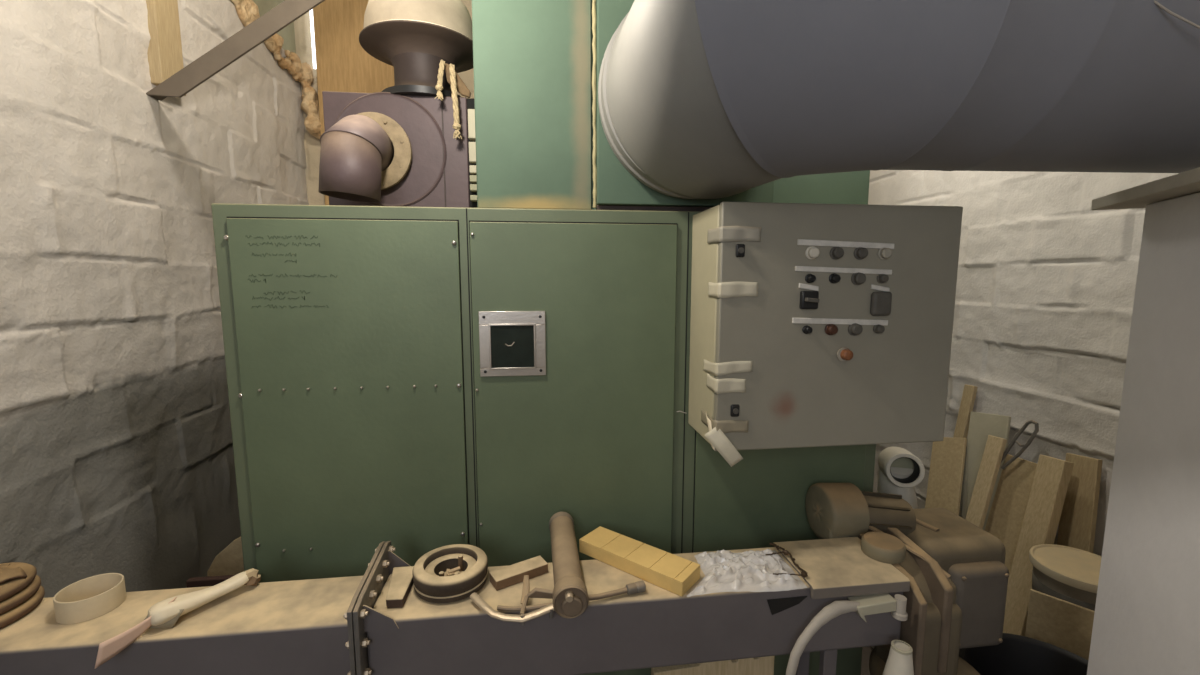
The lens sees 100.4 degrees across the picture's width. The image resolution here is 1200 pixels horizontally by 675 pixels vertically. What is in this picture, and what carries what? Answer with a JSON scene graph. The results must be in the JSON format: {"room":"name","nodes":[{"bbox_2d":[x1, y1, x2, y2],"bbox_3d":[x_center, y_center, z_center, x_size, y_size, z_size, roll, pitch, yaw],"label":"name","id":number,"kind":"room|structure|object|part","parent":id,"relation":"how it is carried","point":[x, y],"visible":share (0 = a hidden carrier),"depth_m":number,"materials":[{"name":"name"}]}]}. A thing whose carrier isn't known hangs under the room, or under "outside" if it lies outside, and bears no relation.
{"room":"boiler room","nodes":[
{"label":"boiler room","id":0,"kind":"room"},
{"bbox_2d":[0,0,308,597],"bbox_3d":[-1.630,-0.020,0.767,0.065,2.891,5.396,-1,7,-7],"label":"wall","id":1,"kind":"structure","parent":0,"point":[117,454],"depth_m":1.83,"materials":[{"name":"white brick"}]},
{"bbox_2d":[146,0,185,95],"bbox_3d":[-1.800,-1.626,2.014,0.051,1.197,0.142,-1,7,-7],"label":"timber post","id":2,"kind":"object","parent":1,"relation":"attached to","point":[165,57],"visible":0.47,"depth_m":2.03,"materials":[{"name":"brown wood"}]},
{"bbox_2d":[146,0,324,100],"bbox_3d":[-0.853,-1.589,2.044,1.903,1.247,0.070,-1,7,-7],"label":"brace","id":3,"kind":"object","parent":1,"relation":"attached to","point":[233,48],"visible":1,"depth_m":1.99,"materials":[{"name":"brown wood"}]},
{"bbox_2d":[229,0,295,52],"bbox_3d":[-1.826,-1.896,1.922,0.032,0.640,2.631,-1,7,-7],"label":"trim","id":4,"kind":"structure","parent":1,"relation":"attached to","point":[288,34],"depth_m":3.09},
{"bbox_2d":[230,0,320,138],"bbox_3d":[-1.841,-1.543,2.836,0.146,0.596,1.060,0,7,-4],"label":"foam","id":5,"kind":"object","parent":1,"relation":"attached to","point":[247,11],"visible":0.87,"depth_m":3.09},
{"bbox_2d":[294,0,473,204],"bbox_3d":[-0.096,-0.663,3.624,3.832,3.492,0.049,-1,7,-7],"label":"wall","id":6,"kind":"structure","parent":0,"point":[302,28],"depth_m":3.32,"materials":[{"name":"beige paint"}]},
{"bbox_2d":[310,9,315,68],"bbox_3d":[-1.837,-2.032,3.197,0.028,0.592,0.012,-1,7,-7],"label":"window","id":7,"kind":"structure","parent":6,"relation":"in","point":[311,11],"depth_m":3.21,"materials":[{"name":"white"}]},
{"bbox_2d":[861,646,872,674],"bbox_3d":[0.253,1.422,1.216,3.950,0.079,5.475,-1,7,-7],"label":"floor","id":8,"kind":"structure","parent":0,"point":[866,651],"depth_m":2.00,"materials":[{"name":"concrete"}]},
{"bbox_2d":[186,573,259,587],"bbox_3d":[-1.132,1.029,1.538,0.194,0.626,0.020,-1,7,-7],"label":"plank","id":9,"kind":"object","parent":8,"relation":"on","point":[210,580],"visible":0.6,"depth_m":1.49,"materials":[{"name":"brown wood"}]},
{"bbox_2d":[207,537,243,575],"bbox_3d":[-1.278,0.992,1.826,0.253,0.632,0.016,-1,7,-7],"label":"board","id":10,"kind":"object","parent":8,"relation":"on","point":[229,561],"visible":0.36,"depth_m":1.79,"materials":[{"name":"brown wood"}]},
{"bbox_2d":[0,537,909,674],"bbox_3d":[-0.406,0.974,1.367,2.503,0.776,0.279,-1,7,-7],"label":"workbench","id":11,"kind":"object","parent":8,"relation":"on","point":[337,625],"visible":0.88,"depth_m":1.28,"materials":[{"name":"metal"}]},
{"bbox_2d":[0,562,44,628],"bbox_3d":[-1.525,0.627,1.206,0.241,0.118,0.241,-1,7,-7],"label":"coiled hose","id":12,"kind":"object","parent":11,"relation":"on","point":[21,590],"visible":1,"depth_m":1.23,"materials":[{"name":"brown rubber"}]},
{"bbox_2d":[53,573,125,623],"bbox_3d":[-1.280,0.654,1.258,0.126,0.054,0.126,-1,7,-7],"label":"ring","id":13,"kind":"object","parent":11,"relation":"on","point":[89,598],"visible":1,"depth_m":1.25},
{"bbox_2d":[94,568,260,668],"bbox_3d":[-1.019,0.663,1.227,0.070,0.079,0.327,6,9,39],"label":"brush","id":14,"kind":"object","parent":11,"relation":"on","point":[165,613],"visible":1,"depth_m":1.19,"materials":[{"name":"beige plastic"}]},
{"bbox_2d":[386,566,413,607],"bbox_3d":[-0.535,0.659,1.327,0.066,0.026,0.153,-1,7,-7],"label":"wooden block","id":15,"kind":"object","parent":11,"relation":"on","point":[401,582],"visible":0.8,"depth_m":1.31,"materials":[{"name":"beige wood"}]},
{"bbox_2d":[412,544,487,602],"bbox_3d":[-0.405,0.637,1.360,0.196,0.062,0.196,-1,7,-7],"label":"wheel","id":16,"kind":"object","parent":11,"relation":"on","point":[449,573],"visible":1,"depth_m":1.32,"materials":[{"name":"brown metal"}]},
{"bbox_2d":[489,556,547,590],"bbox_3d":[-0.224,0.651,1.387,0.154,0.028,0.052,-4,8,-33],"label":"wood offcut","id":17,"kind":"object","parent":11,"relation":"on","point":[507,576],"visible":0.98,"depth_m":1.37,"materials":[{"name":"beige wood"}]},
{"bbox_2d":[470,512,645,625],"bbox_3d":[-0.151,0.631,1.362,0.398,0.094,0.403,-5,8,-35],"label":"pipe","id":18,"kind":"object","parent":11,"relation":"on","point":[570,597],"visible":1,"depth_m":1.26,"materials":[{"name":"metal"}]},
{"bbox_3d":[-0.226,0.673,1.236,0.228,0.026,0.070,2,7,12],"label":"lever","id":19,"kind":"part","parent":18,"relation":"part of","materials":[{"name":"metal"}]},
{"bbox_3d":[-0.189,0.667,1.246,0.015,0.027,0.053,1,7,6],"label":"pivot arm","id":20,"kind":"part","parent":18,"relation":"part of","materials":[{"name":"metal"}]},
{"bbox_3d":[-0.146,0.645,1.263,0.077,0.028,0.015,1,7,9],"label":"link plate","id":21,"kind":"part","parent":18,"relation":"part of","materials":[{"name":"metal"}]},
{"bbox_2d":[579,526,699,595],"bbox_3d":[0.107,0.638,1.446,0.351,0.041,0.103,5,9,38],"label":"block","id":22,"kind":"object","parent":11,"relation":"on","point":[675,574],"visible":1,"depth_m":1.41,"materials":[{"name":"wood"}]},
{"bbox_2d":[687,549,806,596],"bbox_3d":[0.379,0.648,1.409,0.331,0.028,0.203,-1,7,-7],"label":"plastic bag","id":23,"kind":"object","parent":11,"relation":"on","point":[724,570],"visible":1,"depth_m":1.38,"materials":[{"name":"white"}]},
{"bbox_2d":[765,543,807,577],"bbox_3d":[0.510,0.638,1.441,0.098,0.018,0.177,-1,7,-7],"label":"wire","id":24,"kind":"object","parent":11,"relation":"on","point":[804,573],"visible":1,"depth_m":1.43,"materials":[{"name":"metal"}]},
{"bbox_3d":[0.636,1.090,1.585,0.040,0.493,0.024,-1,7,-7],"label":"leg","id":25,"kind":"part","parent":11,"relation":"part of","materials":[{"name":"grey metal"}]},
{"bbox_3d":[0.653,1.106,1.452,0.040,0.493,0.024,-1,7,-7],"label":"leg","id":26,"kind":"part","parent":11,"relation":"part of","materials":[{"name":"grey metal"}]},
{"bbox_3d":[0.692,0.665,1.460,0.282,0.035,0.231,-1,7,-7],"label":"lid","id":27,"kind":"part","parent":11,"relation":"part of","materials":[{"name":"beige wood"}]},
{"bbox_2d":[786,593,907,674],"bbox_3d":[0.648,1.023,1.364,0.353,0.655,0.066,-1,7,-10],"label":"hose","id":28,"kind":"object","parent":11,"relation":"attached to","point":[863,605],"visible":0.98,"depth_m":1.32,"materials":[{"name":"white plastic"}]},
{"bbox_2d":[211,203,875,674],"bbox_3d":[-0.152,0.376,2.358,2.103,1.728,1.487,-1,7,-7],"label":"tall cabinet","id":29,"kind":"object","parent":8,"relation":"on","point":[420,380],"visible":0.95,"depth_m":1.56,"materials":[{"name":"green metal"}]},
{"bbox_3d":[-0.745,0.265,1.535,0.640,1.228,0.010,-1,7,-7],"label":"door","id":30,"kind":"part","parent":29,"relation":"part of","materials":[{"name":"green paint"}]},
{"bbox_2d":[318,0,472,207],"bbox_3d":[-0.726,-0.880,1.882,0.551,0.879,0.724,-1,7,-7],"label":"fan","id":31,"kind":"object","parent":29,"relation":"on","point":[395,145],"visible":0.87,"depth_m":1.80,"materials":[{"name":"metal"}]},
{"bbox_3d":[-0.768,-0.684,2.049,0.503,0.451,0.431,-1,7,-7],"label":"casing","id":32,"kind":"part","parent":31,"relation":"part of","materials":[{"name":"purple metal"}]},
{"bbox_3d":[-0.679,-0.913,1.938,0.316,0.036,0.316,-1,7,-7],"label":"motor","id":33,"kind":"part","parent":31,"relation":"part of","materials":[{"name":"black plastic"}]},
{"bbox_3d":[-0.679,-0.982,1.930,0.261,0.134,0.261,-1,7,-7],"label":"motor","id":34,"kind":"part","parent":31,"relation":"part of","materials":[{"name":"metal"}]},
{"bbox_2d":[434,60,470,138],"bbox_3d":[-0.531,-0.859,1.809,0.117,0.284,0.090,-1,7,-7],"label":"rope","id":35,"kind":"object","parent":31,"relation":"hanging from","point":[456,83],"visible":1,"depth_m":1.78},
{"bbox_2d":[467,98,476,207],"bbox_3d":[-0.469,-0.658,1.861,0.040,0.445,0.059,-1,7,-7],"label":"rail","id":36,"kind":"object","parent":29,"relation":"on","point":[470,101],"visible":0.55,"depth_m":1.84,"materials":[{"name":"beige metal"}]},
{"bbox_3d":[-0.272,0.028,1.556,0.136,0.136,0.008,-1,7,-7],"label":"pane","id":37,"kind":"part","parent":29,"relation":"part of","materials":[{"name":"black glass"}]},
{"bbox_3d":[-0.074,0.256,1.619,0.642,1.226,0.010,-1,7,-7],"label":"door","id":38,"kind":"part","parent":29,"relation":"part of","materials":[{"name":"green paint"}]},
{"bbox_2d":[472,0,869,211],"bbox_3d":[0.219,-1.125,2.038,1.341,1.330,0.988,-1,7,-7],"label":"housing","id":39,"kind":"object","parent":29,"relation":"on","point":[542,143],"visible":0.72,"depth_m":1.58,"materials":[{"name":"green paint"}]},
{"bbox_3d":[-0.208,-1.066,1.534,0.362,1.312,0.011,-1,7,-7],"label":"panel","id":40,"kind":"part","parent":39,"relation":"part of","materials":[{"name":"green paint"}]},
{"bbox_3d":[0.281,-0.742,1.615,0.588,0.622,0.049,-1,7,-7],"label":"duct panel","id":41,"kind":"part","parent":39,"relation":"part of","materials":[{"name":"green paint"}]},
{"bbox_3d":[0.758,-1.080,1.654,0.356,1.312,0.011,-1,7,-7],"label":"panel","id":42,"kind":"part","parent":39,"relation":"part of","materials":[{"name":"green paint"}]},
{"bbox_2d":[598,0,1199,198],"bbox_3d":[1.175,-0.718,1.269,2.320,0.652,0.807,-1,7,-4],"label":"ventilation duct","id":43,"kind":"object","parent":39,"relation":"attached to","point":[698,99],"visible":1,"depth_m":0.96,"materials":[{"name":"grey metal"}]},
{"bbox_2d":[1154,0,1199,28],"bbox_3d":[1.058,-0.590,0.882,0.290,0.145,0.025,0,7,2],"label":"wire","id":44,"kind":"object","parent":43,"relation":"attached to","point":[1155,2],"visible":1,"depth_m":0.88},
{"bbox_3d":[0.629,0.246,1.706,0.616,1.224,0.010,-1,7,-7],"label":"door","id":45,"kind":"part","parent":29,"relation":"part of","materials":[{"name":"green paint"}]},
{"bbox_2d":[677,202,962,466],"bbox_3d":[0.641,-0.019,1.523,0.743,0.724,0.300,-1,7,-7],"label":"control box","id":46,"kind":"object","parent":29,"relation":"attached to","point":[812,324],"visible":1,"depth_m":1.40,"materials":[{"name":"grey metal"}]},
{"bbox_2d":[799,291,818,308],"bbox_3d":[0.576,-0.102,1.369,0.049,0.050,0.032,-1,7,-7],"label":"switch","id":47,"kind":"object","parent":46,"relation":"attached to","point":[807,299],"depth_m":1.37,"materials":[{"name":"grey plastic"}]},
{"bbox_2d":[837,348,852,360],"bbox_3d":[0.689,0.048,1.402,0.043,0.038,0.027,-1,7,-7],"label":"switch","id":48,"kind":"object","parent":46,"relation":"attached to","point":[843,354],"depth_m":1.40,"materials":[{"name":"red plastic"}]},
{"bbox_2d":[870,292,891,315],"bbox_3d":[0.788,-0.095,1.402,0.058,0.068,0.020,-1,7,-7],"label":"switch","id":49,"kind":"object","parent":46,"relation":"attached to","point":[880,302],"depth_m":1.39,"materials":[{"name":"grey plastic"}]},
{"bbox_2d":[651,656,773,674],"bbox_3d":[0.333,1.140,1.497,0.363,0.415,0.040,-1,7,-7],"label":"board","id":50,"kind":"object","parent":8,"relation":"on","point":[758,665],"visible":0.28,"depth_m":1.46,"materials":[{"name":"beige wood"}]},
{"bbox_2d":[871,447,924,648],"bbox_3d":[1.185,0.855,2.014,0.149,0.858,0.185,2,7,18],"label":"pipe elbow","id":51,"kind":"object","parent":8,"relation":"on","point":[900,471],"visible":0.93,"depth_m":1.95,"materials":[{"name":"white plastic"}]},
{"bbox_2d":[878,447,924,487],"bbox_3d":[1.173,0.502,1.956,0.133,0.142,0.146,2,7,16],"label":"socket","id":52,"kind":"object","parent":51,"relation":"attached to","point":[898,467],"depth_m":1.94,"materials":[{"name":"white plastic"}]},
{"bbox_2d":[882,640,913,674],"bbox_3d":[0.788,1.088,1.351,0.090,0.552,0.079,-1,7,-7],"label":"tube","id":53,"kind":"object","parent":8,"relation":"on","point":[900,658],"visible":1,"depth_m":1.31,"materials":[{"name":"white plastic"}]},
{"bbox_2d":[805,483,1009,674],"bbox_3d":[1.008,0.919,1.559,0.542,0.840,0.522,-1,7,-7],"label":"motor","id":54,"kind":"object","parent":8,"relation":"on","point":[956,570],"visible":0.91,"depth_m":1.52,"materials":[{"name":"metal"}]},
{"bbox_3d":[0.892,0.593,1.668,0.264,0.157,0.136,0,7,-1],"label":"motor","id":55,"kind":"part","parent":54,"relation":"part of","materials":[{"name":"brown metal"}]},
{"bbox_3d":[0.916,0.639,1.512,0.023,0.060,0.261,-4,8,-30],"label":"guide rod","id":56,"kind":"part","parent":54,"relation":"part of","materials":[{"name":"metal"}]},
{"bbox_3d":[1.044,0.610,1.687,0.023,0.014,0.185,-3,8,-27],"label":"guide rod","id":57,"kind":"part","parent":54,"relation":"part of","materials":[{"name":"metal"}]},
{"bbox_2d":[925,437,966,515],"bbox_3d":[1.750,0.866,2.560,0.150,0.704,0.427,5,9,39],"label":"board","id":58,"kind":"object","parent":8,"relation":"on","point":[945,480],"visible":0.34,"depth_m":2.58,"materials":[{"name":"brown wood"}]},
{"bbox_2d":[953,384,977,437],"bbox_3d":[1.852,0.728,2.634,0.217,0.960,0.062,-3,7,-21],"label":"wooden lath","id":59,"kind":"object","parent":8,"relation":"on","point":[969,392],"visible":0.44,"depth_m":2.60,"materials":[{"name":"brown wood"}]},
{"bbox_2d":[959,412,1010,529],"bbox_3d":[1.857,0.799,2.445,0.182,0.863,0.336,-1,7,-7],"label":"plasterboard offcut","id":60,"kind":"object","parent":8,"relation":"on","point":[981,425],"visible":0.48,"depth_m":2.49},
{"bbox_2d":[965,435,1006,528],"bbox_3d":[1.743,0.853,2.327,0.276,0.783,0.077,-3,7,-23],"label":"plank","id":61,"kind":"object","parent":8,"relation":"on","point":[995,446],"visible":0.56,"depth_m":2.31,"materials":[{"name":"brown wood"}]},
{"bbox_2d":[985,454,1036,578],"bbox_3d":[1.839,0.903,2.244,0.195,0.705,0.256,-1,7,-7],"label":"board","id":62,"kind":"object","parent":8,"relation":"on","point":[1007,512],"visible":0.26,"depth_m":2.26,"materials":[{"name":"brown wood"}]},
{"bbox_2d":[959,633,1087,674],"bbox_3d":[1.404,1.209,1.567,0.482,0.259,0.482,-1,7,-7],"label":"tub","id":63,"kind":"object","parent":8,"relation":"on","point":[1017,654],"visible":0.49,"depth_m":1.75,"materials":[{"name":"black plastic"}]},
{"bbox_2d":[1003,454,1073,635],"bbox_3d":[1.818,0.886,2.095,0.271,0.773,0.110,-3,7,-24],"label":"plank","id":64,"kind":"object","parent":8,"relation":"on","point":[1052,475],"visible":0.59,"depth_m":2.08,"materials":[{"name":"brown wood"}]},
{"bbox_2d":[1025,589,1094,660],"bbox_3d":[1.695,1.127,1.736,0.012,0.382,0.337,-7,9,-44],"label":"sheet","id":65,"kind":"object","parent":8,"relation":"on","point":[1063,624],"visible":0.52,"depth_m":1.78,"materials":[{"name":"brown wood"}]},
{"bbox_2d":[1029,544,1101,610],"bbox_3d":[1.774,1.068,1.873,0.289,0.467,0.289,-1,7,-7],"label":"bucket","id":66,"kind":"object","parent":8,"relation":"on","point":[1069,574],"visible":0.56,"depth_m":1.83,"materials":[{"name":"beige plastic"}]},
{"bbox_2d":[1057,453,1101,552],"bbox_3d":[1.961,0.882,2.067,0.105,0.788,0.236,6,9,41],"label":"board","id":67,"kind":"object","parent":8,"relation":"on","point":[1077,523],"visible":0.46,"depth_m":2.05,"materials":[{"name":"brown wood"}]},
{"bbox_2d":[1001,420,1038,468],"bbox_3d":[1.879,0.499,2.267,0.042,0.278,0.158,-5,8,-37],"label":"wire hook","id":68,"kind":"object","parent":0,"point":[1014,440],"visible":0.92,"depth_m":2.25,"materials":[{"name":"metal"}]},
{"bbox_2d":[868,170,1178,555],"bbox_3d":[2.147,-0.374,1.199,0.059,3.492,5.396,-1,7,-7],"label":"wall","id":69,"kind":"structure","parent":0,"point":[1046,284],"depth_m":2.27,"materials":[{"name":"white brick"}]},
{"bbox_2d":[1087,192,1199,674],"bbox_3d":[1.354,0.584,0.793,0.553,1.687,0.790,3,7,25],"label":"pier","id":70,"kind":"object","parent":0,"point":[1146,621],"visible":1,"depth_m":1.07,"materials":[{"name":"grey paint"}]},
{"bbox_2d":[1091,167,1199,209],"bbox_3d":[1.363,-0.272,0.713,0.672,0.028,0.948,3,7,25],"label":"slab","id":71,"kind":"object","parent":70,"relation":"on","point":[1187,182],"visible":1,"depth_m":1.06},
{"bbox_3d":[0.253,-2.123,0.793,3.950,0.079,5.475,-1,7,-7],"label":"ceiling","id":72,"kind":"structure","parent":0,"visible":0},
{"bbox_2d":[313,0,394,204],"bbox_3d":[-1.523,-1.533,3.250,0.569,1.643,0.032,-1,7,-7],"label":"board","id":73,"kind":"object","parent":72,"relation":"attached to","point":[342,64],"visible":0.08,"depth_m":3.19,"materials":[{"name":"brown wood"}]}
]}

